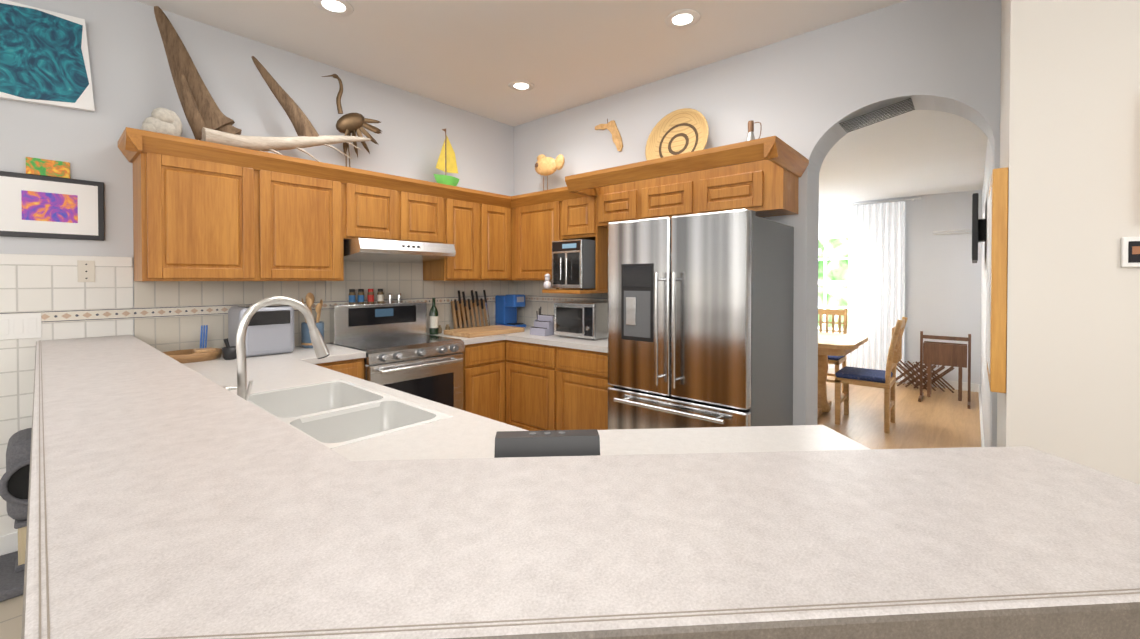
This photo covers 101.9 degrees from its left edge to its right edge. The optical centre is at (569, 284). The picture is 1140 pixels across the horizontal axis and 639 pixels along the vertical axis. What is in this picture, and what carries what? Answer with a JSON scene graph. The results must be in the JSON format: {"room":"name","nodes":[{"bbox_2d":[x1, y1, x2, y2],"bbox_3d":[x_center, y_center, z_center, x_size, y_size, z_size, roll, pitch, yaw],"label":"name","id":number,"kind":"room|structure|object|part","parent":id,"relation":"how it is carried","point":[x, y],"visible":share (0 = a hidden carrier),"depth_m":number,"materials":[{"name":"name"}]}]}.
{"room":"kitchen","nodes":[
{"label":"kitchen","id":0,"kind":"room"},
{"bbox_2d":[0,0,513,343],"bbox_3d":[-2.959,-0.119,2.154,0.150,2.950,7.680,1,1,41],"label":"wall","id":1,"kind":"structure","parent":0,"point":[133,85],"depth_m":2.85,"materials":[{"name":"grey paint"}]},
{"bbox_2d":[0,532,17,555],"bbox_3d":[-4.000,1.306,0.835,0.016,0.130,4.300,1,1,41],"label":"baseboard","id":2,"kind":"structure","parent":1,"relation":"attached to","point":[8,543],"depth_m":2.26,"materials":[{"name":"white"}]},
{"bbox_2d":[0,0,94,111],"bbox_3d":[-2.680,-1.147,2.316,0.038,0.495,0.412,1,1,41],"label":"picture","id":3,"kind":"object","parent":1,"relation":"attached to","point":[44,57],"visible":0.97,"depth_m":2.33,"materials":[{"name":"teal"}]},
{"bbox_2d":[0,157,104,240],"bbox_3d":[-2.659,-0.437,2.366,0.030,0.401,0.390,1,1,41],"label":"framed picture","id":4,"kind":"object","parent":1,"relation":"attached to","point":[35,206],"depth_m":2.36,"materials":[{"name":"grey"}]},
{"bbox_3d":[-2.664,-0.595,2.362,0.024,0.086,0.150,1,1,41],"label":"small canvas picture","id":5,"kind":"part","parent":4,"relation":"part of"},
{"bbox_2d":[130,131,273,280],"bbox_3d":[-2.142,-0.398,2.714,0.338,0.755,0.583,1,1,41],"label":"upper cabinet","id":6,"kind":"object","parent":1,"relation":"attached to","point":[206,211],"depth_m":2.57,"materials":[{"name":"brown wood"}]},
{"bbox_2d":[141,107,181,136],"bbox_3d":[-2.225,-0.871,2.523,0.114,0.188,0.172,1,1,41],"label":"coral","id":7,"kind":"object","parent":6,"relation":"on","point":[163,121],"visible":0.67,"depth_m":2.49},
{"bbox_2d":[0,254,513,535],"bbox_3d":[-2.997,0.596,1.995,0.010,1.522,7.379,1,1,41],"label":"wall tile","id":8,"kind":"structure","parent":1,"relation":"attached to","point":[166,316],"depth_m":2.63,"materials":[{"name":"white tile"}]},
{"bbox_2d":[0,313,41,339],"bbox_3d":[-2.731,0.206,2.286,0.009,0.125,0.155,1,1,41],"label":"switch plate","id":9,"kind":"object","parent":8,"relation":"attached to","point":[21,326],"visible":1,"depth_m":2.29,"materials":[{"name":"white plastic"}]},
{"bbox_2d":[77,260,94,281],"bbox_3d":[-2.576,-0.070,2.463,0.006,0.115,0.065,1,1,41],"label":"electrical outlet","id":10,"kind":"object","parent":8,"relation":"attached to","point":[85,271],"visible":1,"depth_m":2.46,"materials":[{"name":"beige plastic"}]},
{"bbox_2d":[274,155,357,280],"bbox_3d":[-1.831,-0.402,3.071,0.338,0.755,0.656,1,1,41],"label":"upper cabinet","id":11,"kind":"object","parent":1,"relation":"attached to","point":[316,204],"depth_m":3.00,"materials":[{"name":"brown wood"}]},
{"bbox_2d":[154,6,370,161],"bbox_3d":[-1.871,-1.170,2.952,0.202,0.775,1.151,1,1,41],"label":"sculpture","id":12,"kind":"object","parent":11,"relation":"on","point":[208,120],"visible":0.96,"depth_m":2.69,"materials":[{"name":"brown wood"}]},
{"bbox_2d":[322,74,380,166],"bbox_3d":[-1.552,-1.129,3.341,0.103,0.689,0.465,1,1,41],"label":"heron sculpture","id":13,"kind":"object","parent":11,"relation":"on","point":[348,124],"visible":0.94,"depth_m":3.29,"materials":[{"name":"brown metal"}]},
{"bbox_2d":[343,238,455,263],"bbox_3d":[-1.330,-0.245,3.505,0.510,0.140,0.748,1,1,41],"label":"range hood","id":14,"kind":"object","parent":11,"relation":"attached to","point":[371,250],"visible":0.96,"depth_m":3.34,"materials":[{"name":"silver metal"}]},
{"bbox_2d":[358,171,409,240],"bbox_3d":[-1.508,-0.552,3.440,0.338,0.465,0.473,1,1,41],"label":"upper cabinet","id":15,"kind":"object","parent":1,"relation":"attached to","point":[383,200],"depth_m":3.36,"materials":[{"name":"brown wood"}]},
{"bbox_2d":[410,179,449,243],"bbox_3d":[-1.293,-0.554,3.686,0.338,0.465,0.473,1,1,41],"label":"upper cabinet","id":16,"kind":"object","parent":1,"relation":"attached to","point":[429,202],"depth_m":3.64,"materials":[{"name":"brown wood"}]},
{"bbox_2d":[423,187,489,280],"bbox_3d":[-1.021,-0.413,4.000,0.338,0.755,0.501,1,1,41],"label":"upper cabinet","id":17,"kind":"object","parent":1,"relation":"attached to","point":[469,210],"depth_m":3.92,"materials":[{"name":"brown wood"}]},
{"bbox_2d":[434,129,458,185],"bbox_3d":[-1.051,-1.059,3.945,0.080,0.536,0.260,1,1,41],"label":"decor","id":18,"kind":"object","parent":17,"relation":"on","point":[446,162],"visible":0.75,"depth_m":3.94,"materials":[{"name":"yellow"}]},
{"bbox_2d":[490,195,505,279],"bbox_3d":[-0.806,-0.416,4.247,0.338,0.755,0.446,1,1,41],"label":"upper cabinet","id":19,"kind":"object","parent":1,"relation":"attached to","point":[497,203],"depth_m":4.17,"materials":[{"name":"brown wood"}]},
{"bbox_2d":[0,376,980,638],"bbox_3d":[1.464,1.398,1.082,8.250,0.060,11.850,1,1,41],"label":"floor","id":20,"kind":"structure","parent":0,"point":[939,418],"depth_m":4.46,"materials":[{"name":"brown wood"}]},
{"bbox_2d":[0,428,31,601],"bbox_3d":[-2.522,1.030,2.183,0.432,0.649,0.294,1,1,41],"label":"cat tree","id":21,"kind":"object","parent":20,"relation":"on","point":[14,485],"visible":0.46,"depth_m":2.09,"materials":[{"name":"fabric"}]},
{"bbox_2d":[308,354,365,379],"bbox_3d":[-1.682,0.909,3.056,0.602,0.872,0.396,1,1,41],"label":"base cabinet","id":22,"kind":"object","parent":20,"relation":"on","point":[354,367],"depth_m":2.92,"materials":[{"name":"brown wood"}]},
{"bbox_2d":[282,343,365,361],"bbox_3d":[-1.680,0.453,3.048,0.608,0.040,0.396,1,1,41],"label":"countertop","id":23,"kind":"structure","parent":22,"relation":"on","point":[304,354],"depth_m":2.93,"materials":[{"name":"white stone"}]},
{"bbox_2d":[228,304,293,356],"bbox_3d":[-1.948,0.282,2.924,0.308,0.303,0.297,1,1,41],"label":"ice maker","id":24,"kind":"object","parent":23,"relation":"on","point":[270,329],"visible":0.77,"depth_m":2.83,"materials":[{"name":"silver metal"}]},
{"bbox_2d":[301,293,323,347],"bbox_3d":[-1.780,0.243,3.199,0.140,0.375,0.140,1,1,41],"label":"utensil crock","id":25,"kind":"object","parent":23,"relation":"on","point":[306,342],"visible":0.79,"depth_m":3.16,"materials":[{"name":"blue ceramic"}]},
{"bbox_2d":[330,302,464,409],"bbox_3d":[-1.264,0.736,3.458,0.681,1.170,0.748,1,1,41],"label":"range","id":26,"kind":"object","parent":20,"relation":"on","point":[401,348],"visible":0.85,"depth_m":3.40,"materials":[{"name":"silver metal"}]},
{"bbox_2d":[349,289,358,304],"bbox_3d":[-1.638,0.092,3.475,0.046,0.115,0.046,0,1,26],"label":"spice jar","id":27,"kind":"object","parent":26,"relation":"on","point":[352,300],"depth_m":3.46,"materials":[{"name":"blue glass"}]},
{"bbox_2d":[359,289,367,303],"bbox_3d":[-1.593,0.091,3.526,0.046,0.115,0.046,0,1,26],"label":"spice jar","id":28,"kind":"object","parent":26,"relation":"on","point":[361,291],"depth_m":3.51,"materials":[{"name":"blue glass"}]},
{"bbox_2d":[368,289,373,303],"bbox_3d":[-1.544,0.091,3.583,0.046,0.115,0.046,0,1,26],"label":"spice jar","id":29,"kind":"object","parent":26,"relation":"on","point":[370,297],"depth_m":3.56,"materials":[{"name":"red glass"}]},
{"bbox_2d":[377,289,383,302],"bbox_3d":[-1.492,0.090,3.642,0.046,0.115,0.046,0,1,26],"label":"spice jar","id":30,"kind":"object","parent":26,"relation":"on","point":[380,295],"depth_m":3.62,"materials":[{"name":"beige glass"}]},
{"bbox_2d":[388,293,391,302],"bbox_3d":[-1.439,0.108,3.703,0.033,0.078,0.033,0,1,26],"label":"shaker","id":31,"kind":"object","parent":26,"relation":"on","point":[390,297],"depth_m":3.69,"materials":[{"name":"silver metal"}]},
{"bbox_2d":[397,293,400,302],"bbox_3d":[-1.389,0.107,3.760,0.033,0.078,0.033,0,1,26],"label":"shaker","id":32,"kind":"object","parent":26,"relation":"on","point":[398,294],"depth_m":3.75,"materials":[{"name":"silver metal"}]},
{"bbox_2d":[461,342,505,422],"bbox_3d":[-0.883,0.899,3.932,0.656,0.872,0.448,1,1,41],"label":"base cabinet","id":33,"kind":"object","parent":20,"relation":"on","point":[484,371],"depth_m":3.75,"materials":[{"name":"brown wood"}]},
{"bbox_2d":[506,354,561,430],"bbox_3d":[-0.118,0.899,3.921,0.668,0.872,0.696,1,1,41],"label":"base cabinet","id":34,"kind":"object","parent":20,"relation":"on","point":[525,380],"depth_m":3.69,"materials":[{"name":"brown wood"}]},
{"bbox_2d":[428,326,607,361],"bbox_3d":[-0.261,0.445,3.795,1.768,0.040,1.066,1,1,41],"label":"countertop","id":35,"kind":"structure","parent":34,"relation":"on","point":[567,349],"depth_m":3.63,"materials":[{"name":"white stone"}]},
{"bbox_2d":[429,298,437,334],"bbox_3d":[-1.157,0.267,3.930,0.073,0.310,0.075,1,1,41],"label":"wine bottle","id":36,"kind":"object","parent":35,"relation":"on","point":[433,321],"visible":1,"depth_m":3.90,"materials":[{"name":"green glass"}]},
{"bbox_2d":[438,325,441,333],"bbox_3d":[-1.128,0.387,3.995,0.038,0.070,0.040,1,1,41],"label":"bottle","id":37,"kind":"object","parent":35,"relation":"on","point":[439,326],"depth_m":3.98,"materials":[{"name":"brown glass"}]},
{"bbox_2d":[451,290,489,328],"bbox_3d":[-0.901,0.235,4.254,0.120,0.367,0.386,1,1,41],"label":"knife block","id":38,"kind":"object","parent":35,"relation":"on","point":[468,313],"visible":0.9,"depth_m":4.23,"materials":[{"name":"brown wood"}]},
{"bbox_2d":[444,325,523,337],"bbox_3d":[-0.737,0.402,4.017,0.360,0.038,0.600,1,1,41],"label":"cutting board","id":39,"kind":"object","parent":35,"relation":"on","point":[473,332],"visible":0.96,"depth_m":3.89,"materials":[{"name":"brown wood"}]},
{"bbox_2d":[495,294,525,326],"bbox_3d":[-0.578,0.256,4.520,0.278,0.320,0.170,1,1,41],"label":"coffee maker","id":40,"kind":"object","parent":35,"relation":"on","point":[506,306],"visible":0.81,"depth_m":4.48,"materials":[{"name":"blue plastic"}]},
{"bbox_2d":[530,314,553,335],"bbox_3d":[-0.228,0.340,3.901,0.180,0.165,0.135,1,1,41],"label":"organizer","id":41,"kind":"object","parent":35,"relation":"on","point":[543,325],"visible":1,"depth_m":3.87,"materials":[{"name":"grey plastic"}]},
{"bbox_2d":[554,300,607,339],"bbox_3d":[0.158,0.283,3.811,0.420,0.282,0.432,1,1,41],"label":"microwave","id":42,"kind":"object","parent":35,"relation":"on","point":[586,319],"visible":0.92,"depth_m":3.63,"materials":[{"name":"silver metal"}]},
{"bbox_2d":[21,335,1139,638],"bbox_3d":[-0.668,0.826,1.679,3.924,1.070,1.665,1,1,41],"label":"countertop","id":43,"kind":"structure","parent":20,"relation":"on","point":[169,497],"depth_m":0.58,"materials":[{"name":"stone"}]},
{"bbox_2d":[162,325,221,362],"bbox_3d":[-2.202,0.341,2.670,0.233,0.191,0.318,1,1,41],"label":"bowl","id":44,"kind":"object","parent":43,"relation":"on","point":[201,353],"visible":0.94,"depth_m":2.68,"materials":[{"name":"brown wood"}]},
{"bbox_2d":[222,338,236,359],"bbox_3d":[-1.987,0.375,2.704,0.078,0.122,0.080,1,1,41],"label":"mortar","id":45,"kind":"object","parent":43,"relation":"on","point":[228,352],"visible":0.9,"depth_m":2.68,"materials":[{"name":"black stone"}]},
{"bbox_2d":[223,296,329,401],"bbox_3d":[-1.037,0.243,1.629,0.287,0.410,0.298,1,1,41],"label":"faucet","id":46,"kind":"object","parent":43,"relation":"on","point":[321,350],"visible":0.67,"depth_m":1.51,"materials":[{"name":"silver metal"}]},
{"bbox_2d":[494,429,599,457],"bbox_3d":[-0.045,0.381,0.931,0.210,0.152,0.100,0,1,-4],"label":"smart display","id":47,"kind":"object","parent":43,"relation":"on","point":[546,443],"visible":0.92,"depth_m":0.93,"materials":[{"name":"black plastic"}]},
{"bbox_2d":[562,358,611,429],"bbox_3d":[0.293,0.903,3.598,0.668,0.872,0.642,1,1,41],"label":"base cabinet","id":48,"kind":"object","parent":20,"relation":"on","point":[585,385],"depth_m":3.34,"materials":[{"name":"brown wood"}]},
{"bbox_2d":[608,209,793,429],"bbox_3d":[0.821,0.471,2.960,0.896,1.750,0.883,1,1,41],"label":"refrigerator","id":49,"kind":"object","parent":20,"relation":"on","point":[700,320],"visible":0.83,"depth_m":2.63,"materials":[{"name":"silver metal"}]},
{"bbox_2d":[818,308,847,392],"bbox_3d":[3.083,0.803,5.636,0.442,1.023,0.523,1,1,41],"label":"dining chair","id":50,"kind":"object","parent":20,"relation":"on","point":[837,361],"visible":0.29,"depth_m":5.68,"materials":[{"name":"brown wood"}]},
{"bbox_2d":[817,332,867,417],"bbox_3d":[2.225,0.933,5.156,1.760,0.774,1.040,1,1,41],"label":"dining table","id":51,"kind":"object","parent":20,"relation":"on","point":[833,344],"visible":0.21,"depth_m":4.73,"materials":[{"name":"brown wood"}]},
{"bbox_2d":[835,317,907,433],"bbox_3d":[2.864,0.817,4.399,0.525,1.024,0.440,1,1,41],"label":"dining chair","id":52,"kind":"object","parent":20,"relation":"on","point":[884,379],"visible":1,"depth_m":4.30,"materials":[{"name":"brown wood"}]},
{"bbox_2d":[896,360,954,392],"bbox_3d":[4.420,1.142,5.819,0.650,0.310,0.232,1,1,41],"label":"wine rack","id":53,"kind":"object","parent":20,"relation":"on","point":[916,378],"visible":0.73,"depth_m":5.78,"materials":[{"name":"brown wood"}]},
{"bbox_2d":[918,331,970,408],"bbox_3d":[4.221,0.930,5.208,0.444,0.779,0.400,1,1,41],"label":"stand","id":54,"kind":"object","parent":20,"relation":"on","point":[944,354],"visible":1,"depth_m":5.15,"materials":[{"name":"brown wood"}]},
{"bbox_2d":[134,0,905,126],"bbox_3d":[0.102,-1.603,-0.630,8.400,0.080,7.830,1,1,41],"label":"ceiling","id":55,"kind":"structure","parent":0,"point":[477,57],"depth_m":3.00,"materials":[{"name":"white paint"}]},
{"bbox_2d":[313,0,353,15],"bbox_3d":[-1.354,-1.596,2.648,0.207,0.004,0.207,0,1,14],"label":"recessed light","id":56,"kind":"object","parent":55,"relation":"in","point":[334,7],"depth_m":2.66,"materials":[{"name":"white"}]},
{"bbox_2d":[508,80,533,90],"bbox_3d":[-0.394,-1.609,3.749,0.207,0.004,0.207,0,1,32],"label":"recessed light","id":57,"kind":"object","parent":55,"relation":"in","point":[519,85],"depth_m":3.74,"materials":[{"name":"white"}]},
{"bbox_2d":[665,9,699,28],"bbox_3d":[0.678,-1.598,2.788,0.207,0.004,0.207,0,1,32],"label":"recessed light","id":58,"kind":"object","parent":55,"relation":"in","point":[682,19],"depth_m":2.78,"materials":[{"name":"white"}]},
{"bbox_2d":[514,0,1000,446],"bbox_3d":[2.575,-0.120,2.226,8.100,2.950,0.300,1,1,41],"label":"wall","id":59,"kind":"structure","parent":0,"point":[805,94],"depth_m":2.98,"materials":[{"name":"grey paint"}]},
{"bbox_2d":[518,187,565,279],"bbox_3d":[-0.177,-0.415,4.195,0.560,0.755,0.338,1,1,41],"label":"upper cabinet","id":60,"kind":"object","parent":59,"relation":"attached to","point":[540,213],"depth_m":4.06,"materials":[{"name":"brown wood"}]},
{"bbox_2d":[543,274,550,288],"bbox_3d":[-0.182,-0.025,3.721,0.070,0.128,0.060,1,1,41],"label":"figurine","id":61,"kind":"object","parent":60,"relation":"in","point":[547,284],"visible":1,"depth_m":3.70,"materials":[{"name":"ceramic"}]},
{"bbox_2d":[535,154,564,190],"bbox_3d":[-0.189,-0.999,4.213,0.378,0.410,0.100,1,1,41],"label":"bird figurine","id":62,"kind":"object","parent":60,"relation":"on","point":[545,165],"visible":0.88,"depth_m":4.19,"materials":[{"name":"ceramic"}]},
{"bbox_2d":[552,239,594,289],"bbox_3d":[0.098,-0.158,3.809,0.315,0.391,0.466,1,1,41],"label":"toaster oven","id":63,"kind":"object","parent":60,"relation":"in","point":[573,263],"visible":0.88,"depth_m":3.63,"materials":[{"name":"silver metal"}]},
{"bbox_2d":[514,280,607,325],"bbox_3d":[0.098,0.192,4.183,1.781,0.456,0.008,1,1,41],"label":"wall tile","id":64,"kind":"structure","parent":59,"relation":"attached to","point":[536,298],"depth_m":4.54,"materials":[{"name":"beige tile"}]},
{"bbox_2d":[562,183,607,242],"bbox_3d":[0.174,-0.587,3.887,0.370,0.405,0.338,1,1,41],"label":"upper cabinet","id":65,"kind":"object","parent":59,"relation":"attached to","point":[580,203],"depth_m":3.73,"materials":[{"name":"brown wood"}]},
{"bbox_2d":[595,119,622,150],"bbox_3d":[0.331,-1.270,3.956,0.289,0.304,0.016,1,1,41],"label":"plaque","id":66,"kind":"object","parent":59,"relation":"attached to","point":[611,127],"visible":0.94,"depth_m":3.91,"materials":[{"name":"brown wood"}]},
{"bbox_2d":[598,175,633,230],"bbox_3d":[0.462,-0.624,3.635,0.395,0.325,0.338,1,1,41],"label":"upper cabinet","id":67,"kind":"object","parent":59,"relation":"attached to","point":[615,196],"depth_m":3.50,"materials":[{"name":"brown wood"}]},
{"bbox_2d":[634,167,693,219],"bbox_3d":[0.779,-0.621,3.360,0.445,0.325,0.338,1,1,41],"label":"upper cabinet","id":68,"kind":"object","parent":59,"relation":"attached to","point":[670,193],"depth_m":3.22,"materials":[{"name":"brown wood"}]},
{"bbox_2d":[694,151,801,216],"bbox_3d":[1.154,-0.617,3.033,0.550,0.325,0.338,1,1,41],"label":"upper cabinet","id":69,"kind":"object","parent":59,"relation":"attached to","point":[767,184],"depth_m":2.86,"materials":[{"name":"brown wood"}]},
{"bbox_2d":[645,108,708,159],"bbox_3d":[0.782,-1.048,3.396,0.510,0.499,0.142,1,1,41],"label":"basket tray","id":70,"kind":"object","parent":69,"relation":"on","point":[680,131],"visible":0.69,"depth_m":3.43,"materials":[{"name":"brown"}]},
{"bbox_2d":[746,120,761,140],"bbox_3d":[1.160,-0.912,2.959,0.126,0.265,0.120,1,1,41],"label":"jug","id":71,"kind":"object","parent":69,"relation":"on","point":[750,136],"visible":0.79,"depth_m":2.94,"materials":[{"name":"grey ceramic"}]},
{"bbox_2d":[839,98,914,132],"bbox_3d":[1.875,-1.028,2.828,0.360,0.066,0.244,1,1,41],"label":"air vent","id":72,"kind":"object","parent":59,"relation":"in","point":[873,120],"visible":1,"depth_m":2.82,"materials":[{"name":"grey metal"}]},
{"bbox_2d":[819,190,981,383],"bbox_3d":[3.818,0.068,6.776,4.000,2.470,0.150,1,1,41],"label":"wall","id":73,"kind":"structure","parent":0,"point":[942,285],"depth_m":5.90,"materials":[{"name":"paint"}]},
{"bbox_2d":[818,234,848,333],"bbox_3d":[3.603,-0.003,6.909,1.180,1.450,0.130,1,1,41],"label":"dining room window","id":74,"kind":"structure","parent":73,"relation":"in","point":[825,282],"depth_m":6.77,"materials":[{"name":"white wood"}]},
{"bbox_2d":[819,197,920,207],"bbox_3d":[3.755,-1.115,6.640,2.066,0.032,0.114,1,1,41],"label":"curtain rod","id":75,"kind":"object","parent":73,"relation":"attached to","point":[919,198],"visible":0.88,"depth_m":6.27,"materials":[{"name":"white plastic"}]},
{"bbox_2d":[848,202,904,381],"bbox_3d":[4.140,0.094,6.263,0.640,2.370,0.056,1,1,41],"label":"sheer curtain","id":76,"kind":"object","parent":75,"relation":"hanging from","point":[876,296],"visible":0.88,"depth_m":6.26,"materials":[{"name":"white fabric"}]},
{"bbox_2d":[828,367,977,391],"bbox_3d":[3.620,1.252,6.851,3.620,0.100,0.015,1,1,41],"label":"baseboard","id":77,"kind":"structure","parent":73,"relation":"attached to","point":[974,387],"depth_m":5.80,"materials":[{"name":"white"}]},
{"bbox_2d":[933,229,971,234],"bbox_3d":[3.357,-0.460,4.061,0.262,0.037,0.020,1,1,41],"label":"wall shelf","id":78,"kind":"object","parent":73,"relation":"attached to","point":[953,231],"visible":0.96,"depth_m":4.05,"materials":[{"name":"white plastic"}]},
{"bbox_2d":[819,110,987,204],"bbox_3d":[2.441,-1.180,5.295,4.150,0.060,4.170,1,1,41],"label":"ceiling","id":79,"kind":"structure","parent":0,"point":[918,153],"depth_m":4.21,"materials":[{"name":"white paint"}]},
{"bbox_2d":[980,140,992,446],"bbox_3d":[3.873,0.099,4.062,0.350,2.470,4.170,1,1,41],"label":"wall","id":80,"kind":"structure","parent":0,"point":[985,390],"depth_m":3.75,"materials":[{"name":"paint"}]},
{"bbox_2d":[972,193,985,262],"bbox_3d":[3.469,-0.455,3.924,0.086,0.520,0.900,1,1,41],"label":"tv","id":81,"kind":"object","parent":80,"relation":"attached to","point":[978,230],"visible":1,"depth_m":3.61,"materials":[{"name":"black plastic"}]},
{"bbox_2d":[977,384,984,446],"bbox_3d":[3.686,1.283,4.138,0.016,0.100,4.019,1,1,41],"label":"baseboard","id":82,"kind":"structure","parent":80,"relation":"attached to","point":[978,389],"depth_m":4.25,"materials":[{"name":"white wood"}]},
{"bbox_2d":[997,0,1139,483],"bbox_3d":[3.583,-0.102,0.590,4.430,2.950,0.838,1,1,41],"label":"wall","id":83,"kind":"structure","parent":0,"point":[1070,117],"depth_m":1.62,"materials":[{"name":"paint"}]},
{"bbox_2d":[987,167,1008,392],"bbox_3d":[1.819,-0.018,1.974,0.046,0.850,0.596,1,1,41],"label":"frame","id":84,"kind":"object","parent":83,"relation":"attached to","point":[997,273],"visible":1,"depth_m":1.75,"materials":[{"name":"brown wood"}]},
{"bbox_2d":[1121,237,1139,266],"bbox_3d":[1.884,-0.107,1.501,0.120,0.100,0.020,1,1,41],"label":"wall thermostat","id":85,"kind":"object","parent":83,"relation":"attached to","point":[1130,251],"visible":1,"depth_m":1.52,"materials":[{"name":"white plastic"}]},
{"label":"outside","id":86,"kind":"structure","parent":0,"visible":0},
{"bbox_2d":[818,238,848,328],"bbox_3d":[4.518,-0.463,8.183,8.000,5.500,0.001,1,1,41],"label":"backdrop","id":87,"kind":"structure","parent":86,"point":[837,295],"depth_m":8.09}
]}

